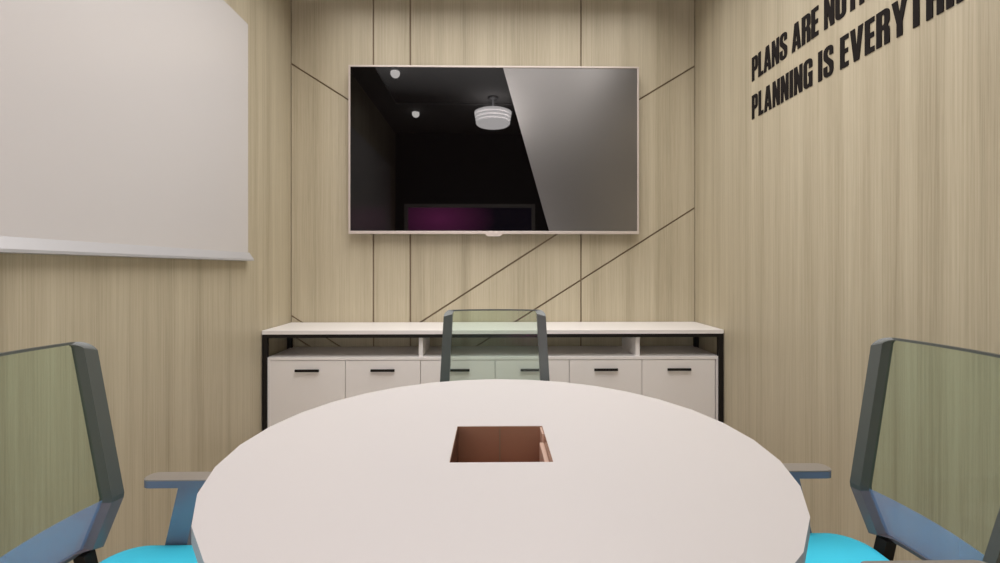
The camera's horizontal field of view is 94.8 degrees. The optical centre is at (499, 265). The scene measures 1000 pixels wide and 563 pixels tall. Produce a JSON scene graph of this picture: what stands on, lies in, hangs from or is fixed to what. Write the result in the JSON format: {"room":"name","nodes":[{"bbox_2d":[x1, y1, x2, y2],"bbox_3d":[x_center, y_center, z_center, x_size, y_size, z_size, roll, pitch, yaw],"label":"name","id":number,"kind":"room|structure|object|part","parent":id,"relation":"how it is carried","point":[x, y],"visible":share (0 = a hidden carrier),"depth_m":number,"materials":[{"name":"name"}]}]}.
{"room":"office","nodes":[
{"label":"office","id":0,"kind":"room"},
{"bbox_2d":[0,0,290,562],"bbox_3d":[-1.504,-0.365,1.437,0.100,3.170,3.840,0,0,-1],"label":"wall","id":1,"kind":"structure","parent":0,"point":[178,342],"depth_m":1.90,"materials":[{"name":"brown wood"}]},
{"bbox_2d":[0,0,253,260],"bbox_3d":[-1.429,-0.713,1.348,0.045,1.369,2.640,0,0,-1],"label":"whiteboard","id":2,"kind":"object","parent":1,"relation":"attached to","point":[124,123],"visible":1,"depth_m":1.76,"materials":[{"name":"grey ceramic"}]},
{"bbox_2d":[0,236,253,260],"bbox_3d":[-1.429,-0.061,1.348,0.044,0.067,2.640,0,0,-1],"label":"tray","id":3,"kind":"object","parent":2,"relation":"on","point":[104,246],"depth_m":1.74,"materials":[{"name":"silver metal"}]},
{"bbox_2d":[291,0,694,346],"bbox_3d":[-0.041,-0.365,3.330,3.083,3.170,0.100,0,0,-1],"label":"wall","id":4,"kind":"structure","parent":0,"point":[337,275],"depth_m":3.28,"materials":[{"name":"brown wood"}]},
{"bbox_2d":[348,65,638,235],"bbox_3d":[-0.039,-0.801,3.240,2.026,1.189,0.078,0,0,-1],"label":"television","id":5,"kind":"object","parent":4,"relation":"attached to","point":[433,149],"visible":1,"depth_m":3.21,"materials":[{"name":"pale silver aluminium"},{"name":"black glass"}]},
{"bbox_2d":[695,0,999,560],"bbox_3d":[1.479,-0.365,1.483,0.100,3.170,3.840,0,0,-1],"label":"wall","id":6,"kind":"structure","parent":0,"point":[860,209],"depth_m":1.83,"materials":[{"name":"brown wood"}]},
{"bbox_2d":[752,0,864,81],"bbox_3d":[1.418,-1.097,2.087,0.003,0.132,0.976,0,0,-1],"label":"lettering","id":7,"kind":"object","parent":6,"relation":"attached to","point":[832,9],"depth_m":2.15,"materials":[{"name":"black plastic"}]},
{"bbox_2d":[752,0,962,119],"bbox_3d":[1.420,-0.885,1.943,0.003,0.132,1.264,0,0,-1],"label":"lettering","id":8,"kind":"object","parent":6,"relation":"attached to","point":[800,78],"depth_m":1.88,"materials":[{"name":"black plastic"}]},
{"bbox_3d":[-0.013,1.270,1.460,3.083,0.100,3.840,0,0,-1],"label":"floor","id":9,"kind":"structure","parent":0,"visible":0},
{"bbox_2d":[0,342,210,562],"bbox_3d":[-0.830,0.709,1.028,0.620,1.022,0.561,0,0,-1],"label":"chair","id":10,"kind":"object","parent":9,"relation":"on","point":[178,548],"visible":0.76,"depth_m":1.19,"materials":[{"name":"grey"}]},
{"bbox_3d":[-1.062,0.461,1.024,0.156,0.525,0.407,0,0,-1],"label":"frame","id":11,"kind":"part","parent":10,"relation":"part of","materials":[{"name":"grey"}]},
{"bbox_3d":[-0.790,0.775,1.028,0.444,0.074,0.412,0,0,-1],"label":"seat","id":12,"kind":"part","parent":10,"relation":"part of","materials":[{"name":"teal fabric"}]},
{"bbox_3d":[-0.829,0.581,1.247,0.255,0.018,0.051,0,0,-1],"label":"armrest","id":13,"kind":"part","parent":10,"relation":"part of","materials":[{"name":"grey plastic"}]},
{"bbox_2d":[262,322,723,430],"bbox_3d":[-0.037,0.809,3.068,2.875,0.821,0.416,0,0,-1],"label":"sideboard","id":14,"kind":"object","parent":9,"relation":"on","point":[295,380],"visible":0.66,"depth_m":2.88,"materials":[{"name":"white paint"}]},
{"bbox_3d":[-1.196,0.649,2.849,0.148,0.015,0.014,0,0,-1],"label":"handle","id":15,"kind":"part","parent":14,"relation":"part of","materials":[{"name":"black metal"}]},
{"bbox_3d":[-1.196,0.819,2.866,0.463,0.459,0.016,0,0,-1],"label":"door","id":16,"kind":"part","parent":14,"relation":"part of","materials":[{"name":"white paint"}]},
{"bbox_3d":[-0.729,0.649,2.857,0.148,0.015,0.014,0,0,-1],"label":"handle","id":17,"kind":"part","parent":14,"relation":"part of","materials":[{"name":"black metal"}]},
{"bbox_3d":[-0.729,0.819,2.873,0.463,0.459,0.016,0,0,-1],"label":"door","id":18,"kind":"part","parent":14,"relation":"part of","materials":[{"name":"white paint"}]},
{"bbox_3d":[-0.263,0.819,2.881,0.461,0.459,0.016,0,0,-1],"label":"door","id":19,"kind":"part","parent":14,"relation":"part of","materials":[{"name":"white paint"}]},
{"bbox_3d":[-0.263,0.649,2.864,0.148,0.015,0.014,0,0,-1],"label":"handle","id":20,"kind":"part","parent":14,"relation":"part of","materials":[{"name":"black metal"}]},
{"bbox_3d":[0.202,0.649,2.871,0.148,0.015,0.014,0,0,-1],"label":"handle","id":21,"kind":"part","parent":14,"relation":"part of","materials":[{"name":"black metal"}]},
{"bbox_3d":[0.202,0.819,2.888,0.461,0.459,0.016,0,0,-1],"label":"door","id":22,"kind":"part","parent":14,"relation":"part of","materials":[{"name":"white paint"}]},
{"bbox_3d":[0.663,0.819,2.895,0.454,0.459,0.016,0,0,-1],"label":"door","id":23,"kind":"part","parent":14,"relation":"part of","materials":[{"name":"white paint"}]},
{"bbox_3d":[0.663,0.649,2.878,0.148,0.015,0.014,0,0,-1],"label":"handle","id":24,"kind":"part","parent":14,"relation":"part of","materials":[{"name":"black metal"}]},
{"bbox_3d":[1.124,0.819,2.902,0.460,0.459,0.016,0,0,-1],"label":"door","id":25,"kind":"part","parent":14,"relation":"part of","materials":[{"name":"white paint"}]},
{"bbox_3d":[1.124,0.649,2.885,0.148,0.015,0.014,0,0,-1],"label":"handle","id":26,"kind":"part","parent":14,"relation":"part of","materials":[{"name":"black metal"}]},
{"bbox_2d":[440,309,549,381],"bbox_3d":[-0.019,0.709,1.807,0.568,1.022,0.620,0,0,-1],"label":"chair","id":27,"kind":"object","parent":9,"relation":"on","point":[540,315],"visible":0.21,"depth_m":2.02,"materials":[{"name":"grey plastic"}]},
{"bbox_2d":[191,379,809,562],"bbox_3d":[0.001,0.820,1.096,1.224,0.800,1.224,0,0,-1],"label":"meeting table","id":28,"kind":"object","parent":9,"relation":"on","point":[486,470],"visible":1,"depth_m":0.88,"materials":[{"name":"grey laminate"}]},
{"bbox_2d":[782,338,999,562],"bbox_3d":[0.812,0.709,1.083,0.620,1.022,0.561,0,0,-1],"label":"chair","id":29,"kind":"object","parent":9,"relation":"on","point":[822,547],"visible":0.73,"depth_m":1.24,"materials":[{"name":"grey"}]},
{"bbox_3d":[0.804,0.581,1.301,0.255,0.018,0.051,0,0,-1],"label":"armrest","id":30,"kind":"part","parent":29,"relation":"part of","materials":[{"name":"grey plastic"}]},
{"bbox_3d":[0.772,0.775,1.082,0.444,0.074,0.410,0,0,-1],"label":"seat","id":31,"kind":"part","parent":29,"relation":"part of","materials":[{"name":"teal fabric"}]},
{"bbox_3d":[1.044,0.461,1.086,0.156,0.525,0.424,0,0,-1],"label":"frame","id":32,"kind":"part","parent":29,"relation":"part of","materials":[{"name":"grey"}]}
]}

